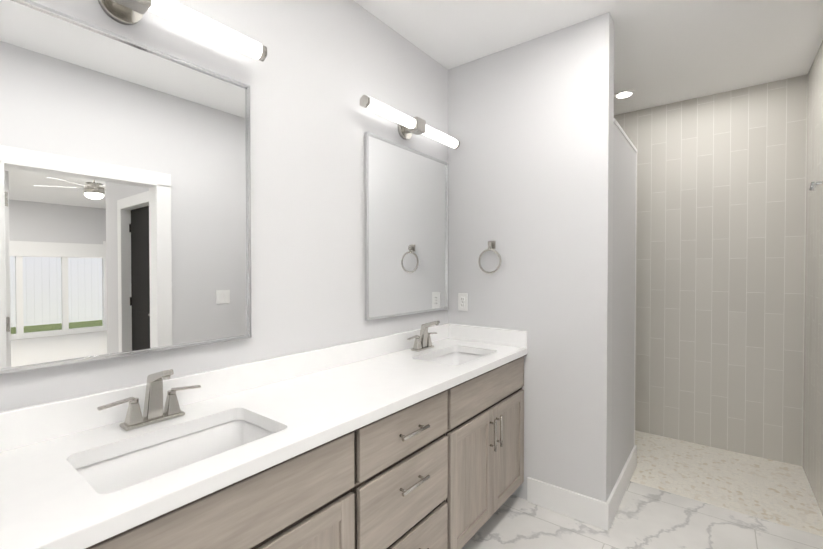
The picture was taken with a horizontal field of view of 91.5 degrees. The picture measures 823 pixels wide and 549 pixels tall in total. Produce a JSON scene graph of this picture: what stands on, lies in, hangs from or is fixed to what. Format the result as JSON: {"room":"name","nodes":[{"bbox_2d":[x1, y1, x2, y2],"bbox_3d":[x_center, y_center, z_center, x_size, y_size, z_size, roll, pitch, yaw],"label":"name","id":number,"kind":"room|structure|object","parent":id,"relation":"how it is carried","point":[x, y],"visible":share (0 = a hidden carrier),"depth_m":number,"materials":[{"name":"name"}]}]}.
{"room":"bathroom","nodes":[
{"label":"bathroom","id":0,"kind":"room"},
{"bbox_2d":[0,0,447,411],"bbox_3d":[-0.355,0.016,2.054,0.120,2.790,5.220,1,1,38],"label":"wall","id":1,"kind":"structure","parent":0,"point":[317,73],"depth_m":1.77,"materials":[{"name":"grey paint"}]},
{"bbox_2d":[0,0,251,373],"bbox_3d":[-0.872,-0.238,1.262,0.023,0.980,0.780,1,1,38],"label":"mirror","id":2,"kind":"object","parent":1,"relation":"attached to","point":[125,196],"visible":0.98,"depth_m":1.22,"materials":[{"name":"clear glass"}]},
{"bbox_2d":[98,0,266,61],"bbox_3d":[-0.848,-0.833,1.197,0.130,0.116,0.860,1,1,38],"label":"sconce","id":3,"kind":"object","parent":1,"relation":"attached to","point":[128,12],"visible":1,"depth_m":1.28,"materials":[{"name":"white glass"}]},
{"bbox_2d":[0,323,451,452],"bbox_3d":[-0.451,0.394,1.815,0.020,0.100,2.316,1,1,38],"label":"backsplash","id":4,"kind":"structure","parent":1,"relation":"attached to","point":[28,425],"depth_m":1.43,"materials":[{"name":"white stone"}]},
{"bbox_2d":[364,132,447,320],"bbox_3d":[0.001,-0.254,2.394,0.023,0.980,0.780,1,1,38],"label":"mirror","id":5,"kind":"object","parent":1,"relation":"attached to","point":[406,230],"visible":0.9,"depth_m":2.33,"materials":[{"name":"clear glass"}]},
{"bbox_2d":[360,95,459,148],"bbox_3d":[0.007,-0.848,2.306,0.130,0.116,0.860,1,1,38],"label":"sconce","id":6,"kind":"object","parent":1,"relation":"attached to","point":[408,126],"visible":1,"depth_m":2.24,"materials":[{"name":"white glass"}]},
{"bbox_2d":[448,12,613,501],"bbox_3d":[0.680,-0.015,2.480,1.000,2.740,0.120,1,1,38],"label":"wall","id":7,"kind":"structure","parent":0,"point":[530,166],"depth_m":2.32,"materials":[{"name":"white paint"}]},
{"bbox_2d":[458,293,467,310],"bbox_3d":[0.340,0.183,2.663,0.070,0.116,0.008,1,1,38],"label":"electrical outlet","id":8,"kind":"object","parent":7,"relation":"attached to","point":[462,301],"visible":1,"depth_m":2.66,"materials":[{"name":"white plastic"}]},
{"bbox_2d":[448,325,527,348],"bbox_3d":[0.473,0.384,2.553,0.543,0.100,0.020,1,1,38],"label":"backsplash","id":9,"kind":"structure","parent":7,"relation":"attached to","point":[461,332],"depth_m":2.52,"materials":[{"name":"white stone"}]},
{"bbox_2d":[478,241,500,273],"bbox_3d":[0.497,-0.108,2.518,0.156,0.206,0.039,1,1,38],"label":"towel ring","id":10,"kind":"object","parent":7,"relation":"attached to","point":[491,245],"visible":0.96,"depth_m":2.51,"materials":[{"name":"silver metal"}]},
{"bbox_2d":[353,0,822,114],"bbox_3d":[0.460,-1.420,1.405,2.180,0.100,5.220,1,1,38],"label":"ceiling","id":11,"kind":"structure","parent":0,"point":[669,51],"depth_m":2.31,"materials":[{"name":"white paint"}]},
{"bbox_2d":[614,90,634,98],"bbox_3d":[1.645,-1.390,3.106,0.150,0.006,0.150,1,1,38],"label":"recessed light","id":12,"kind":"object","parent":11,"relation":"in","point":[624,94],"visible":0.96,"depth_m":3.10,"materials":[{"name":"white paint"}]},
{"bbox_2d":[611,118,636,491],"bbox_3d":[1.297,0.244,2.561,0.131,2.220,0.756,1,1,38],"label":"wall","id":13,"kind":"structure","parent":0,"point":[624,290],"depth_m":2.48,"materials":[{"name":"white paint"}]},
{"bbox_2d":[527,445,636,530],"bbox_3d":[1.141,1.281,2.615,0.446,0.145,0.902,1,1,38],"label":"baseboard","id":14,"kind":"structure","parent":13,"relation":"attached to","point":[586,509],"depth_m":2.27,"materials":[{"name":"white paint"}]},
{"bbox_2d":[462,430,822,548],"bbox_3d":[0.460,1.394,1.444,1.940,0.050,4.980,1,1,38],"label":"floor","id":15,"kind":"structure","parent":0,"point":[646,517],"depth_m":2.29,"materials":[{"name":"tile"}]},
{"bbox_2d":[72,353,527,548],"bbox_3d":[-0.222,0.926,1.658,0.584,0.880,2.296,1,1,38],"label":"bathroom vanity","id":16,"kind":"object","parent":15,"relation":"on","point":[412,439],"depth_m":1.40,"materials":[{"name":"light greyish-brown wood"},{"name":"white quartz"},{"name":"brushed nickel"}]},
{"bbox_2d":[0,337,527,548],"bbox_3d":[-0.236,0.466,1.651,0.563,0.040,2.316,1,1,38],"label":"countertop","id":17,"kind":"structure","parent":16,"relation":"on","point":[48,500],"depth_m":1.11,"materials":[{"name":"white stone"}]},
{"bbox_2d":[96,369,203,432],"bbox_3d":[-0.761,0.365,1.210,0.140,0.174,0.279,1,1,38],"label":"faucet","id":18,"kind":"object","parent":17,"relation":"on","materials":[{"name":"silver metal"}]},
{"bbox_2d":[80,417,271,488],"bbox_3d":[-0.613,0.565,1.097,0.316,0.166,0.486,1,1,38],"label":"sink","id":19,"kind":"object","parent":17,"relation":"in","point":[120,468],"depth_m":1.20,"materials":[{"name":"white ceramic"}]},
{"bbox_2d":[408,321,439,352],"bbox_3d":[0.100,0.350,2.326,0.140,0.174,0.279,1,1,38],"label":"faucet","id":20,"kind":"object","parent":17,"relation":"on","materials":[{"name":"silver metal"}]},
{"bbox_2d":[424,349,483,364],"bbox_3d":[0.248,0.550,2.214,0.316,0.166,0.486,1,1,38],"label":"sink","id":21,"kind":"object","parent":17,"relation":"in","point":[457,355],"depth_m":2.44,"materials":[{"name":"white ceramic"}]},
{"bbox_2d":[614,75,806,465],"bbox_3d":[2.065,-0.002,3.407,2.060,2.790,0.120,1,1,38],"label":"wall","id":22,"kind":"structure","parent":0,"point":[720,248],"depth_m":3.08,"materials":[{"name":"tile"}]},
{"bbox_2d":[802,41,822,515],"bbox_3d":[0.940,0.039,0.360,0.120,2.790,6.080,1,1,38],"label":"wall","id":23,"kind":"structure","parent":0,"point":[812,458],"depth_m":2.52,"materials":[{"name":"grey tile"}]},
{"bbox_2d":[809,181,822,190],"bbox_3d":[2.174,-0.481,2.129,0.092,0.063,0.052,1,1,38],"label":"holder","id":24,"kind":"object","parent":23,"relation":"attached to","point":[813,186],"visible":1,"depth_m":2.14,"materials":[{"name":"silver metal"}]}
]}

